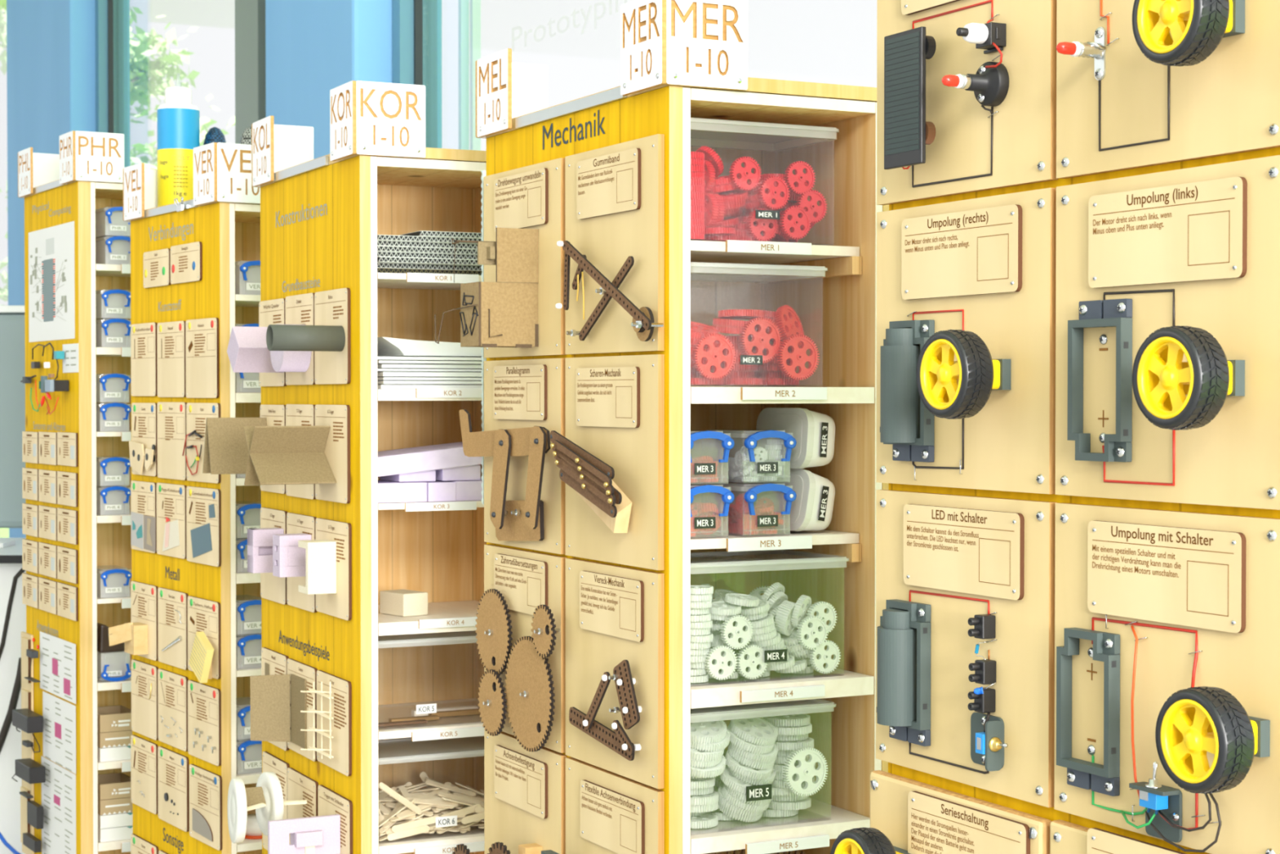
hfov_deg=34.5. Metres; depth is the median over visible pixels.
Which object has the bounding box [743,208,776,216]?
gear
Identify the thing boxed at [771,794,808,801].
gear
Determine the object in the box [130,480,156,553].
card
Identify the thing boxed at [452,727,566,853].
board
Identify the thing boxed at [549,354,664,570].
board
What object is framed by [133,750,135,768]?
picture
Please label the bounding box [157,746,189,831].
card
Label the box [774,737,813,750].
gear
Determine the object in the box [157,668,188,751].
card
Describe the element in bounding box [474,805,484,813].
wooden stick
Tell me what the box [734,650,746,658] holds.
gear
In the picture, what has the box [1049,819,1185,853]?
board
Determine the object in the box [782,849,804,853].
gear
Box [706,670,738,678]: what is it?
gear
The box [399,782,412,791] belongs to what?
wooden stick
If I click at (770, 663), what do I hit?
gear
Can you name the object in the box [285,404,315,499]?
card
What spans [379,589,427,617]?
cube
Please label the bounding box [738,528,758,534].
gear
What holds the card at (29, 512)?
attached to the tall cabinet at (103, 540)
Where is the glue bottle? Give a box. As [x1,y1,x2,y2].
[156,74,199,206]
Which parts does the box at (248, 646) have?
box lid, box handle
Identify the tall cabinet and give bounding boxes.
[24,179,132,853]
[130,199,262,853]
[260,146,486,853]
[480,76,888,853]
[888,146,1279,853]
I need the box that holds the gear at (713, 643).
[709,640,737,651]
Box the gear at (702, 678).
[690,673,708,683]
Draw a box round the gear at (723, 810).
[718,800,763,822]
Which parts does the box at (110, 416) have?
box lid, box handle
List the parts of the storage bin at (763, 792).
bin lid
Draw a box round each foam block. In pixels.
[377,480,426,502]
[379,470,435,481]
[423,480,455,502]
[435,464,480,480]
[437,477,482,501]
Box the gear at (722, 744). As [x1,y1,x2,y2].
[690,728,730,751]
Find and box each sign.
[17,146,59,197]
[59,130,124,184]
[122,162,157,221]
[193,142,260,205]
[251,115,313,186]
[329,80,425,160]
[475,48,547,137]
[620,0,747,95]
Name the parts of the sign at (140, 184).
plate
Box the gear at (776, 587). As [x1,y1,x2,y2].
[760,582,785,600]
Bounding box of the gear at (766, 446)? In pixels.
[764,444,782,449]
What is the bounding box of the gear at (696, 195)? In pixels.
[690,191,704,199]
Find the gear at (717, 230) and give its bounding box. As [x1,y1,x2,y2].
[704,226,735,235]
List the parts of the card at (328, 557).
card panel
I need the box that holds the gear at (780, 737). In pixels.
[775,733,808,741]
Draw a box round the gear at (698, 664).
[690,660,712,668]
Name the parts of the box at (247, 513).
box lid, box handle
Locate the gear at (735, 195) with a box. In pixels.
[715,188,747,203]
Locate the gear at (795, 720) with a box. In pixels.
[761,713,810,726]
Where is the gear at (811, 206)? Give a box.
[795,189,826,223]
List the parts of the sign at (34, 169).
plate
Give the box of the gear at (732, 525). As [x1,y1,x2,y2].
[729,522,738,528]
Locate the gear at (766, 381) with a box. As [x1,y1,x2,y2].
[761,377,799,385]
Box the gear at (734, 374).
[711,370,754,377]
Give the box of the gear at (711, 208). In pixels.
[704,192,719,226]
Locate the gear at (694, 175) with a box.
[690,171,704,179]
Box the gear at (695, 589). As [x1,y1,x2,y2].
[690,585,713,594]
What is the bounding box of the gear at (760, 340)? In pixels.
[738,316,782,363]
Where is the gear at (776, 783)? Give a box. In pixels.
[769,776,814,788]
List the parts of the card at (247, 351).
card panel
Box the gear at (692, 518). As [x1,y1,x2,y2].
[690,515,695,520]
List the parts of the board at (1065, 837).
panel, label plate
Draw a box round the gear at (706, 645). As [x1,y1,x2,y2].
[690,641,710,648]
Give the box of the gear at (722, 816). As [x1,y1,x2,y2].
[706,808,737,820]
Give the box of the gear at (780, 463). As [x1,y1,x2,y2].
[767,460,784,465]
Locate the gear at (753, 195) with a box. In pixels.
[745,181,768,201]
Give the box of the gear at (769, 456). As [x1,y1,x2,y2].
[766,454,782,459]
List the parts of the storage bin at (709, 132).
bin lid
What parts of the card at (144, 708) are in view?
thin rod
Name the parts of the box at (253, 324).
box lid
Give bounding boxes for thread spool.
[244,813,262,839]
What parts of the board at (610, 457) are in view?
label plate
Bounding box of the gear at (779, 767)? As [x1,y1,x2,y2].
[773,763,815,773]
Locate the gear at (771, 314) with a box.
[757,309,776,318]
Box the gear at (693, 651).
[690,648,709,655]
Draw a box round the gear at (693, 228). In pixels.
[690,225,704,233]
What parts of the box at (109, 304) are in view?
box lid, box handle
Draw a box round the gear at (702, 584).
[701,583,713,599]
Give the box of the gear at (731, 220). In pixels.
[706,215,738,227]
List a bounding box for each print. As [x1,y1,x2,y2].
[102,736,130,747]
[102,803,131,815]
[111,719,130,726]
[111,787,130,795]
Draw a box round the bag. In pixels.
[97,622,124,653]
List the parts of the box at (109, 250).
box lid, box handle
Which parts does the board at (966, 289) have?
holder frame, label plate, gear motor, motor mount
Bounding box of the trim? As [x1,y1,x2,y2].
[95,0,124,133]
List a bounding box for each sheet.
[377,234,481,244]
[377,240,477,248]
[377,245,477,254]
[377,251,477,259]
[377,256,481,265]
[377,262,481,271]
[377,267,482,275]
[400,230,482,238]
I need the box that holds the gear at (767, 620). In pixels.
[742,613,773,628]
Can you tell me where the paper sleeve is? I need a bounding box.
[377,337,482,357]
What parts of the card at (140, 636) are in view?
card panel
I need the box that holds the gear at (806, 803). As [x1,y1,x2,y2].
[768,796,811,810]
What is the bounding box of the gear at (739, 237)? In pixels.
[737,235,755,240]
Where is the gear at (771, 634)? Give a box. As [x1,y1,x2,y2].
[748,627,777,641]
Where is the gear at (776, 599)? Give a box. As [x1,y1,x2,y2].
[767,591,787,613]
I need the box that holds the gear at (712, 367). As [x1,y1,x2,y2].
[690,360,714,369]
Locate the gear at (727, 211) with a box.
[723,207,739,214]
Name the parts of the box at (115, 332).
box lid, box handle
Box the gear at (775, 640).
[747,631,781,647]
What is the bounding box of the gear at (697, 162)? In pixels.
[690,158,704,166]
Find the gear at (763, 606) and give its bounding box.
[738,600,769,615]
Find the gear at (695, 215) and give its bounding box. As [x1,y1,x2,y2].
[690,212,704,219]
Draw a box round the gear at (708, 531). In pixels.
[699,520,719,535]
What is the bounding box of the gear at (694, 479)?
[690,476,697,482]
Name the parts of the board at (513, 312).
guide rod, label plate, panel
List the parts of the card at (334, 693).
card panel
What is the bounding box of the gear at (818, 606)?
[805,601,837,633]
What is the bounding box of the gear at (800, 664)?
[773,657,807,673]
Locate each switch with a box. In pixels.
[962,22,1006,53]
[975,732,1002,754]
[1139,777,1168,810]
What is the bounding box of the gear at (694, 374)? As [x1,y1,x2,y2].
[690,370,703,377]
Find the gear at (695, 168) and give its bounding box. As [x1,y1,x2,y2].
[690,164,704,173]
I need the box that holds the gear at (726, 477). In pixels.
[716,474,732,479]
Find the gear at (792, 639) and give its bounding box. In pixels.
[780,627,806,646]
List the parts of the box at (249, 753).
box lid, box handle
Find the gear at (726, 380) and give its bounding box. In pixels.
[723,377,762,384]
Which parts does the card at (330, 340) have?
card panel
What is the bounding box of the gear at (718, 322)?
[712,318,758,328]
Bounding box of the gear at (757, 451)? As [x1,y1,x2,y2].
[752,446,767,463]
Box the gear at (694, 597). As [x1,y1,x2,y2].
[690,593,711,601]
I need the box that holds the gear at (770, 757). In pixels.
[729,741,778,763]
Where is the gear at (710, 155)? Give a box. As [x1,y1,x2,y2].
[695,145,724,177]
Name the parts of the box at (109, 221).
box lid, box handle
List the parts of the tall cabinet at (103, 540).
edge rail, panel, shelf, frame, shelf, shelf, shelf, shelf, shelf, panel, shelf, shelf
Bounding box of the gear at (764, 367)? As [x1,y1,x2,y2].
[755,364,796,371]
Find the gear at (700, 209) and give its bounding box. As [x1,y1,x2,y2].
[690,205,704,213]
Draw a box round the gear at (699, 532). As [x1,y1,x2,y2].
[695,530,703,534]
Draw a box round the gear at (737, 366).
[711,364,756,370]
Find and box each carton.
[97,705,131,733]
[97,729,132,747]
[97,745,130,761]
[97,772,130,799]
[97,796,133,815]
[97,812,133,828]
[97,825,133,842]
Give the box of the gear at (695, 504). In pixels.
[690,502,702,510]
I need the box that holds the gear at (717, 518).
[706,514,721,528]
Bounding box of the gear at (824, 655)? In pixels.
[808,640,840,673]
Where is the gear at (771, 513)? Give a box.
[761,511,782,517]
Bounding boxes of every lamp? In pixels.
[941,74,959,86]
[1056,41,1076,54]
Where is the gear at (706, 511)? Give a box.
[698,506,718,515]
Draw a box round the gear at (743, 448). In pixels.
[740,446,750,462]
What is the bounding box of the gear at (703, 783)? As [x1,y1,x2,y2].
[690,777,715,789]
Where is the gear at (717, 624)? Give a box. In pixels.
[710,618,734,631]
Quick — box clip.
[173,196,184,212]
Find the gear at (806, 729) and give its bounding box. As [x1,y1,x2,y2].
[774,723,812,735]
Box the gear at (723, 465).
[720,461,730,469]
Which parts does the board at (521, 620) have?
label plate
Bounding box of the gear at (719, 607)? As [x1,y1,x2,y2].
[709,600,741,615]
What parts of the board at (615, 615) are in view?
label plate, perforated plate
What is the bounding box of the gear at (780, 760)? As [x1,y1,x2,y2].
[774,754,808,764]
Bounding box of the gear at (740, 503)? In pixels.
[734,493,749,513]
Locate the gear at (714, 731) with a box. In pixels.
[690,720,727,744]
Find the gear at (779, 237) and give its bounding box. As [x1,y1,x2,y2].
[760,224,789,242]
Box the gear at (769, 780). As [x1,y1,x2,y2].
[727,766,776,785]
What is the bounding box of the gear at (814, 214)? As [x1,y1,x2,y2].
[790,208,816,231]
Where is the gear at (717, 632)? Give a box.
[710,629,730,635]
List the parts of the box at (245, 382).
box handle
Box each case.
[203,126,226,145]
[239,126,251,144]
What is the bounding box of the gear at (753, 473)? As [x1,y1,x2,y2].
[746,471,764,475]
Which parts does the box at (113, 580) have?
box lid, box handle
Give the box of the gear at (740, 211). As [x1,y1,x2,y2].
[723,206,742,217]
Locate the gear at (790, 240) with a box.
[768,223,798,242]
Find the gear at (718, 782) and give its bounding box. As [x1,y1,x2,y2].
[714,763,726,788]
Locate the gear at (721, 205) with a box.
[711,193,724,227]
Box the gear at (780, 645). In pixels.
[756,637,784,653]
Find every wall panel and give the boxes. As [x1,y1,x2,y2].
[6,0,129,537]
[265,0,441,159]
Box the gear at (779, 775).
[774,772,796,780]
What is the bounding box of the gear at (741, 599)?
[724,592,759,606]
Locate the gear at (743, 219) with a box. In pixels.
[737,215,755,223]
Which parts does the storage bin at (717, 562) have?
bin lid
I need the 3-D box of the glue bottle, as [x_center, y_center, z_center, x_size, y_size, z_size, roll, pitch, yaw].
[-0.835,-0.513,3.727,0.075,0.252,0.076,0,1,9]
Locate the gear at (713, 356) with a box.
[692,333,735,379]
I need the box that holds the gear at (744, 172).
[728,155,761,191]
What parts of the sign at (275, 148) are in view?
plate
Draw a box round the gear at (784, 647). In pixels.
[755,644,786,657]
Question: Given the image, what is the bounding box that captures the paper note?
[62,342,78,373]
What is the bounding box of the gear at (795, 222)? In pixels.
[779,205,811,239]
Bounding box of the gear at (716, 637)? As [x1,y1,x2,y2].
[713,634,741,642]
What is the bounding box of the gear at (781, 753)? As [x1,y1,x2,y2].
[777,749,795,756]
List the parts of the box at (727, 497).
box lid, box handle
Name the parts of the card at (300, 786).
card panel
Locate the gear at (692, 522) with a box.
[690,520,694,525]
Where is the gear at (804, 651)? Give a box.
[788,638,816,657]
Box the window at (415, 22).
[392,0,480,150]
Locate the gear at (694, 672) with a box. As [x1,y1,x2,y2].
[690,668,706,675]
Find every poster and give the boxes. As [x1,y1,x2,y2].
[28,221,75,342]
[40,631,75,704]
[41,755,75,853]
[42,691,75,773]
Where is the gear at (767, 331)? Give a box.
[750,328,782,342]
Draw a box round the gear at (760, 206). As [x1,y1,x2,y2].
[742,204,768,212]
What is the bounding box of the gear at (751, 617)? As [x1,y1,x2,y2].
[737,610,768,621]
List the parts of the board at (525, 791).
label plate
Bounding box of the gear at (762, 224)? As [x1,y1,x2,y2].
[746,207,778,241]
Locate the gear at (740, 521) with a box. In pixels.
[737,518,757,524]
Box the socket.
[964,61,1008,106]
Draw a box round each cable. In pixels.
[0,568,25,659]
[0,657,21,753]
[0,832,20,853]
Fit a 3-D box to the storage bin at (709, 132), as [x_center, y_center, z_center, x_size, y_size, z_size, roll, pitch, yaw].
[0.098,-0.262,2.254,0.202,0.128,0.136,0,1,-27]
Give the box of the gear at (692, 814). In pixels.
[690,812,706,816]
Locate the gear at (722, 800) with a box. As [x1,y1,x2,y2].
[717,783,763,817]
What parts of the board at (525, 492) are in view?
hook arm, label plate, plate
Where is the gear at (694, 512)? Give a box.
[690,509,697,515]
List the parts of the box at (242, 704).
box lid, box handle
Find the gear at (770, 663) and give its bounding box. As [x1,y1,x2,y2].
[766,651,789,665]
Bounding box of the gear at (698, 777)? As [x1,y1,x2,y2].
[690,774,706,778]
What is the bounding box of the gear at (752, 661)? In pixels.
[736,644,768,679]
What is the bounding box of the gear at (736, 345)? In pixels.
[723,342,742,349]
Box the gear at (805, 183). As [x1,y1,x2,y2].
[793,181,808,198]
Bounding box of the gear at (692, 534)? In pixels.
[690,531,695,537]
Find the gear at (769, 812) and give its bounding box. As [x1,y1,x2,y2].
[761,808,798,817]
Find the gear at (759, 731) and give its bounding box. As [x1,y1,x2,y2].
[728,717,777,746]
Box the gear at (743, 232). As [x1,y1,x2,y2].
[727,229,751,235]
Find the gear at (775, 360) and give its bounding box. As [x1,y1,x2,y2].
[762,356,790,364]
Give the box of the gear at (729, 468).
[726,465,734,473]
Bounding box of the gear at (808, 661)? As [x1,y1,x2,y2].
[804,657,817,665]
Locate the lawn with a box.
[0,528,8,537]
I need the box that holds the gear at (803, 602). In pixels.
[791,595,811,627]
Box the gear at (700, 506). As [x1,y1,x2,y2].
[696,502,716,512]
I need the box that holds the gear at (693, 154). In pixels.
[690,151,704,159]
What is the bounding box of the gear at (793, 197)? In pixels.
[779,193,799,203]
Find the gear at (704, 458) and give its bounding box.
[693,455,713,462]
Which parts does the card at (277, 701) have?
card panel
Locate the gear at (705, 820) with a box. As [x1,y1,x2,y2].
[690,812,718,829]
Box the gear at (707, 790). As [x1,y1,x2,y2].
[690,786,713,795]
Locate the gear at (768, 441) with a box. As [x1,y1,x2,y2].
[766,439,783,444]
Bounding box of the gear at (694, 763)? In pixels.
[690,755,722,768]
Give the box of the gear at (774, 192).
[757,175,790,209]
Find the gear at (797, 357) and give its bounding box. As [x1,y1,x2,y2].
[777,333,819,379]
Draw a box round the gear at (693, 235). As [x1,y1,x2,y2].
[690,232,704,239]
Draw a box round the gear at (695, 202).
[690,198,704,206]
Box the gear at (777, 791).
[772,786,803,795]
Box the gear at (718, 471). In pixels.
[716,469,728,474]
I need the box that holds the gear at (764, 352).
[762,350,791,356]
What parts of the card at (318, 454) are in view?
card panel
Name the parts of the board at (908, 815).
motor mount, label plate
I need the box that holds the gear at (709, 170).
[704,160,715,193]
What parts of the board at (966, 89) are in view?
panel, label plate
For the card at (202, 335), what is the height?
0.131 m
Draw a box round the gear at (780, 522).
[777,518,784,524]
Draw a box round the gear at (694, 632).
[690,627,710,635]
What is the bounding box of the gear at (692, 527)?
[690,525,699,531]
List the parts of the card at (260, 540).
card panel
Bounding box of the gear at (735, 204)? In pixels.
[723,200,745,209]
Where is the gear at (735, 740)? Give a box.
[727,724,774,754]
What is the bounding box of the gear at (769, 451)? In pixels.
[764,449,780,454]
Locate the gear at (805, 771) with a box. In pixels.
[782,746,827,796]
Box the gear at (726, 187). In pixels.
[708,182,737,192]
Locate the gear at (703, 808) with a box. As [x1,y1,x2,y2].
[690,801,718,813]
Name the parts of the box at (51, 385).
box lid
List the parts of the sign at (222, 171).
plate, plate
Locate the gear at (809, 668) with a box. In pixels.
[786,664,813,673]
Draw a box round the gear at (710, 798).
[690,791,718,805]
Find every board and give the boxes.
[12,631,45,853]
[377,356,481,360]
[377,360,482,364]
[377,364,482,368]
[377,368,482,372]
[377,371,482,377]
[377,377,481,381]
[377,380,482,384]
[377,384,481,389]
[434,157,564,357]
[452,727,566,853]
[458,358,565,554]
[475,544,566,753]
[541,756,664,853]
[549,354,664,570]
[555,133,664,354]
[565,558,664,789]
[830,769,1051,853]
[875,187,1056,493]
[875,489,1057,807]
[876,0,1057,204]
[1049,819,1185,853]
[1053,502,1279,853]
[1055,155,1279,510]
[1056,0,1279,178]
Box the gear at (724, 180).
[713,174,737,185]
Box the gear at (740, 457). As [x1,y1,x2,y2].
[733,450,746,467]
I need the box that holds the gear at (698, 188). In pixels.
[690,185,704,193]
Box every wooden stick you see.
[377,784,406,792]
[377,792,388,802]
[377,797,398,801]
[377,798,413,827]
[377,800,389,814]
[377,807,408,833]
[377,813,392,835]
[378,782,422,814]
[378,812,424,837]
[378,831,393,841]
[379,794,391,813]
[380,791,422,804]
[380,817,424,826]
[382,801,403,828]
[382,814,415,819]
[385,802,433,816]
[386,825,429,840]
[387,784,423,796]
[389,806,431,821]
[391,815,439,832]
[395,782,425,791]
[395,797,440,817]
[398,786,414,804]
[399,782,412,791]
[400,784,428,794]
[402,795,447,801]
[405,797,457,807]
[408,786,439,792]
[408,793,442,797]
[414,789,440,805]
[414,803,453,808]
[416,786,457,795]
[419,771,434,788]
[425,777,468,795]
[425,780,475,796]
[426,814,471,828]
[427,829,436,833]
[431,806,439,812]
[433,808,455,815]
[435,804,462,810]
[436,822,462,833]
[436,826,459,831]
[437,791,479,804]
[440,804,480,817]
[440,809,476,813]
[441,782,451,793]
[441,796,484,808]
[451,784,480,795]
[453,792,484,806]
[454,824,470,830]
[455,782,484,795]
[455,804,464,808]
[459,819,483,827]
[459,823,466,833]
[461,811,484,824]
[462,794,484,803]
[465,785,484,796]
[470,822,484,826]
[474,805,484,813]
[478,819,484,828]
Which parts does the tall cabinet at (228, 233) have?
edge rail, shelf, shelf, frame, shelf, shelf, shelf, panel, shelf, shelf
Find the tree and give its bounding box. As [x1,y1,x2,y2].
[0,0,235,305]
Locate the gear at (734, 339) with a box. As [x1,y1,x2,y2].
[724,335,751,342]
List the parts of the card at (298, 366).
card panel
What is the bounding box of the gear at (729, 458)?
[716,457,733,465]
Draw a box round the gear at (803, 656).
[792,638,817,658]
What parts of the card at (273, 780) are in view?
card panel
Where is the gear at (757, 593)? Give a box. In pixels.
[748,586,768,599]
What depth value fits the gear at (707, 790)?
2.19 m
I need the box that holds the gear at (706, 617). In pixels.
[690,613,711,622]
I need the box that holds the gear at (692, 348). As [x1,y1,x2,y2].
[690,344,707,354]
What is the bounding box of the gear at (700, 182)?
[690,178,704,186]
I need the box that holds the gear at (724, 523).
[722,520,737,526]
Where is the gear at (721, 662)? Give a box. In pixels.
[704,644,737,679]
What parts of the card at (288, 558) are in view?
card panel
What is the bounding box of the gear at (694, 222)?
[690,218,704,226]
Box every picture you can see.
[43,257,53,321]
[133,415,136,431]
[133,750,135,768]
[188,341,192,351]
[188,501,192,514]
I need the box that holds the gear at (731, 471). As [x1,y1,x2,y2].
[728,469,738,477]
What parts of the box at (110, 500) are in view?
box lid, box handle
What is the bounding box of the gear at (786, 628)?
[779,601,795,635]
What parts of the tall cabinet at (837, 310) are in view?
edge rail, panel, panel, shelf strip, shelf strip, shelf, shelf, shelf, shelf strip, shelf, shelf, frame, shelf strip, shelf strip, panel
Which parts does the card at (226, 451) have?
card panel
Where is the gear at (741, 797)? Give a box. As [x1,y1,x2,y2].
[724,784,773,805]
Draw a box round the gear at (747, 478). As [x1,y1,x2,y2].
[741,475,758,481]
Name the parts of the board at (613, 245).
label plate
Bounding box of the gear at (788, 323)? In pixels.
[774,304,804,349]
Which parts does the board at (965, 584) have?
holder frame, label plate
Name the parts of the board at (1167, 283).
holder frame, label plate, gear motor, motor mount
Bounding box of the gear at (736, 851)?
[726,848,745,853]
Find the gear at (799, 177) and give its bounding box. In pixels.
[783,160,815,195]
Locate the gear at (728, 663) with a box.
[712,661,735,670]
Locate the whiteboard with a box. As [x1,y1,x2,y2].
[0,305,25,547]
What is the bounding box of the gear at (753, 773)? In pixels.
[724,750,773,779]
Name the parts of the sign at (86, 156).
plate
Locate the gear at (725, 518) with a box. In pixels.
[718,510,734,522]
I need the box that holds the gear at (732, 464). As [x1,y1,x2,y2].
[729,457,740,470]
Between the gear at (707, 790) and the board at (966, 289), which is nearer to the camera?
the board at (966, 289)
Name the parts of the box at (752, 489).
box lid, box handle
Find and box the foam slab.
[377,441,482,476]
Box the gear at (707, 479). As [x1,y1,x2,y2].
[698,476,718,482]
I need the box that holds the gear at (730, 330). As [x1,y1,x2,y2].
[711,325,755,335]
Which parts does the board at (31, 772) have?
motor, motor, motor, motor, motor, motor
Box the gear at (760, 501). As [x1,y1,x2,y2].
[755,497,774,515]
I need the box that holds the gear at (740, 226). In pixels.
[724,222,755,230]
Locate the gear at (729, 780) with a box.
[720,764,755,795]
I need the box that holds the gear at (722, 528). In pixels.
[717,525,729,531]
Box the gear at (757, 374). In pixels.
[754,371,787,377]
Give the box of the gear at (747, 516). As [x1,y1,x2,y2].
[740,513,760,519]
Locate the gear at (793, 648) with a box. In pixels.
[785,643,804,652]
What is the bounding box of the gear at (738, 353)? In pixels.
[722,349,755,356]
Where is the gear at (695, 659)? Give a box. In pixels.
[690,654,707,662]
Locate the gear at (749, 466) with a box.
[738,461,755,475]
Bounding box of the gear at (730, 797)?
[721,783,769,812]
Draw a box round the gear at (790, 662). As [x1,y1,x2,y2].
[764,655,795,671]
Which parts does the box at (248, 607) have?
box lid, box handle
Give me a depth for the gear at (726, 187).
2.19 m
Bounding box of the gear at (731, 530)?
[728,527,738,533]
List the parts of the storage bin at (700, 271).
bin lid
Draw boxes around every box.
[44,379,69,391]
[95,206,130,238]
[95,235,130,264]
[95,288,130,319]
[95,318,130,347]
[96,373,130,402]
[96,402,131,431]
[96,456,130,486]
[96,485,130,515]
[96,564,131,598]
[97,650,131,681]
[235,260,260,294]
[235,323,258,326]
[235,372,261,392]
[235,473,245,477]
[235,501,261,537]
[235,537,248,573]
[235,595,261,635]
[235,633,261,669]
[235,697,250,740]
[236,738,262,774]
[690,430,734,484]
[690,484,734,538]
[706,429,796,483]
[713,481,796,537]
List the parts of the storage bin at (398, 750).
bin lid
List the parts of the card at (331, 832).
card panel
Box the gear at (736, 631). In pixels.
[720,614,753,649]
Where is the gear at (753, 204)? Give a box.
[740,199,762,208]
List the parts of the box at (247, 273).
box lid, box handle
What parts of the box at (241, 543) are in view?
box lid, box handle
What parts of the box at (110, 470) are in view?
box lid, box handle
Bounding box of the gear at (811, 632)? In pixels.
[796,615,828,649]
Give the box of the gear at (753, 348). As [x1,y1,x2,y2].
[752,342,791,350]
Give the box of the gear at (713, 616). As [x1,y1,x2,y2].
[710,613,732,620]
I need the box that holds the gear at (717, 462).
[697,461,718,466]
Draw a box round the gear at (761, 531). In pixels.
[758,528,777,533]
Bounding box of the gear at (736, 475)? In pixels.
[731,471,747,479]
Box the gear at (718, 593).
[713,588,737,600]
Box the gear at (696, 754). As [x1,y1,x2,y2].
[690,746,724,761]
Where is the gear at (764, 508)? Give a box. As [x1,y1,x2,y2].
[754,503,773,513]
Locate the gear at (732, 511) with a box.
[728,503,741,522]
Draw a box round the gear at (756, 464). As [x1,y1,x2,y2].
[752,459,768,470]
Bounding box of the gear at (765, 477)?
[760,475,777,480]
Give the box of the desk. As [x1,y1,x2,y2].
[0,537,26,853]
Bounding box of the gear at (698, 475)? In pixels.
[697,471,716,476]
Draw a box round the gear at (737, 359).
[720,356,740,364]
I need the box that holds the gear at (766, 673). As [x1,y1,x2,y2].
[736,666,769,677]
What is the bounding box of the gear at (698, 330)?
[690,320,717,338]
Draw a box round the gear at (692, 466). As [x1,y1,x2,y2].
[690,462,694,475]
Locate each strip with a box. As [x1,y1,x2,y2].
[120,263,130,273]
[120,346,130,356]
[120,431,131,440]
[120,515,130,524]
[120,598,130,608]
[120,761,130,772]
[120,841,130,852]
[377,719,426,726]
[388,715,439,722]
[411,705,478,716]
[428,708,480,717]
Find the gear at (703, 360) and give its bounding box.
[690,352,724,363]
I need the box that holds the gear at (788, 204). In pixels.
[776,202,797,210]
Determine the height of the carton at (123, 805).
0.029 m
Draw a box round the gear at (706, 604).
[690,600,711,608]
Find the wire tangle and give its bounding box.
[20,342,64,414]
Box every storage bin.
[377,630,477,714]
[377,735,484,827]
[690,117,839,245]
[690,262,827,386]
[690,549,848,662]
[690,698,835,801]
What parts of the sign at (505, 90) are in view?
plate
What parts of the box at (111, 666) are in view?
box lid, box handle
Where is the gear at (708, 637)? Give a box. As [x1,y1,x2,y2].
[690,633,713,642]
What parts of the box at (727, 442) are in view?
box lid, box handle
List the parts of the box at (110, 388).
box lid, box handle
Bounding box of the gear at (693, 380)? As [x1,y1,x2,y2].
[690,377,723,384]
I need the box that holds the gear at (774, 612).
[769,604,780,622]
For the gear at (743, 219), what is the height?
0.009 m
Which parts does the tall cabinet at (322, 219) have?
edge rail, panel, panel, shelf, shelf, shelf, shelf, shelf, shelf, frame, shelf strip, shelf strip, shelf strip, shelf strip, shelf strip, shelf strip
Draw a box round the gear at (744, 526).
[737,524,758,529]
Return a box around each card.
[22,431,39,463]
[22,467,38,500]
[22,502,38,537]
[22,538,39,573]
[22,573,38,608]
[38,431,57,465]
[38,469,57,503]
[38,505,57,540]
[38,542,57,578]
[38,577,57,614]
[57,431,78,466]
[57,471,78,506]
[57,507,78,544]
[57,546,78,583]
[57,582,78,621]
[108,581,158,660]
[128,402,157,475]
[130,322,157,395]
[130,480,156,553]
[130,734,158,814]
[130,833,159,853]
[131,659,158,740]
[142,248,170,288]
[156,320,186,396]
[156,401,186,479]
[156,482,186,559]
[157,586,188,670]
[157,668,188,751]
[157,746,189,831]
[158,849,168,853]
[170,241,202,284]
[182,402,221,483]
[185,317,219,397]
[186,485,221,566]
[187,595,221,683]
[187,680,221,765]
[189,764,222,850]
[202,404,285,493]
[226,297,286,386]
[227,751,306,850]
[243,404,350,503]
[244,767,318,844]
[247,506,287,604]
[250,657,317,761]
[261,647,288,751]
[266,287,351,384]
[267,784,352,853]
[270,293,315,385]
[272,512,316,612]
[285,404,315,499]
[297,517,351,620]
[300,670,351,776]
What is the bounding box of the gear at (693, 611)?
[690,607,709,614]
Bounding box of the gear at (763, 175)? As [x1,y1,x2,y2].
[759,173,785,182]
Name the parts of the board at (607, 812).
label plate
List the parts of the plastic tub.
plastic tub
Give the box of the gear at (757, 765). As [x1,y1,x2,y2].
[728,742,776,769]
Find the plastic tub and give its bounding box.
[753,407,835,531]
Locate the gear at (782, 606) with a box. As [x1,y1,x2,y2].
[773,600,791,634]
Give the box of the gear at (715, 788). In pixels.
[713,786,718,792]
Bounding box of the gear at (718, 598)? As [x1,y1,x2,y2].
[711,597,723,601]
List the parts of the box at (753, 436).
box lid, box handle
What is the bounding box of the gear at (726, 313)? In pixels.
[718,309,763,319]
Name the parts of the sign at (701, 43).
plate, plate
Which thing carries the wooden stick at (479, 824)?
in the storage bin at (398, 750)
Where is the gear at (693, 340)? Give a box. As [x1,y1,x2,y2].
[690,337,718,348]
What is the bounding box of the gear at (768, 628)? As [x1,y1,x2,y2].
[742,622,774,635]
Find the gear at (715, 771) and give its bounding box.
[690,755,725,777]
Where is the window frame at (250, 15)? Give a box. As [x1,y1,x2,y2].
[235,0,266,143]
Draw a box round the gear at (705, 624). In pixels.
[690,620,712,628]
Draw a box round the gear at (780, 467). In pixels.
[777,465,782,470]
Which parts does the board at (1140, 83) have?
gear motor, motor mount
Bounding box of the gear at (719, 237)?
[704,234,737,239]
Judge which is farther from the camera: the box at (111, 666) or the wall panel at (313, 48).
the wall panel at (313, 48)
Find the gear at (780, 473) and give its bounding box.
[764,470,782,475]
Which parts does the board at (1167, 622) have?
holder frame, label plate, gear motor, motor mount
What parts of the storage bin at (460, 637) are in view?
bin lid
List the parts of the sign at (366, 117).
plate, plate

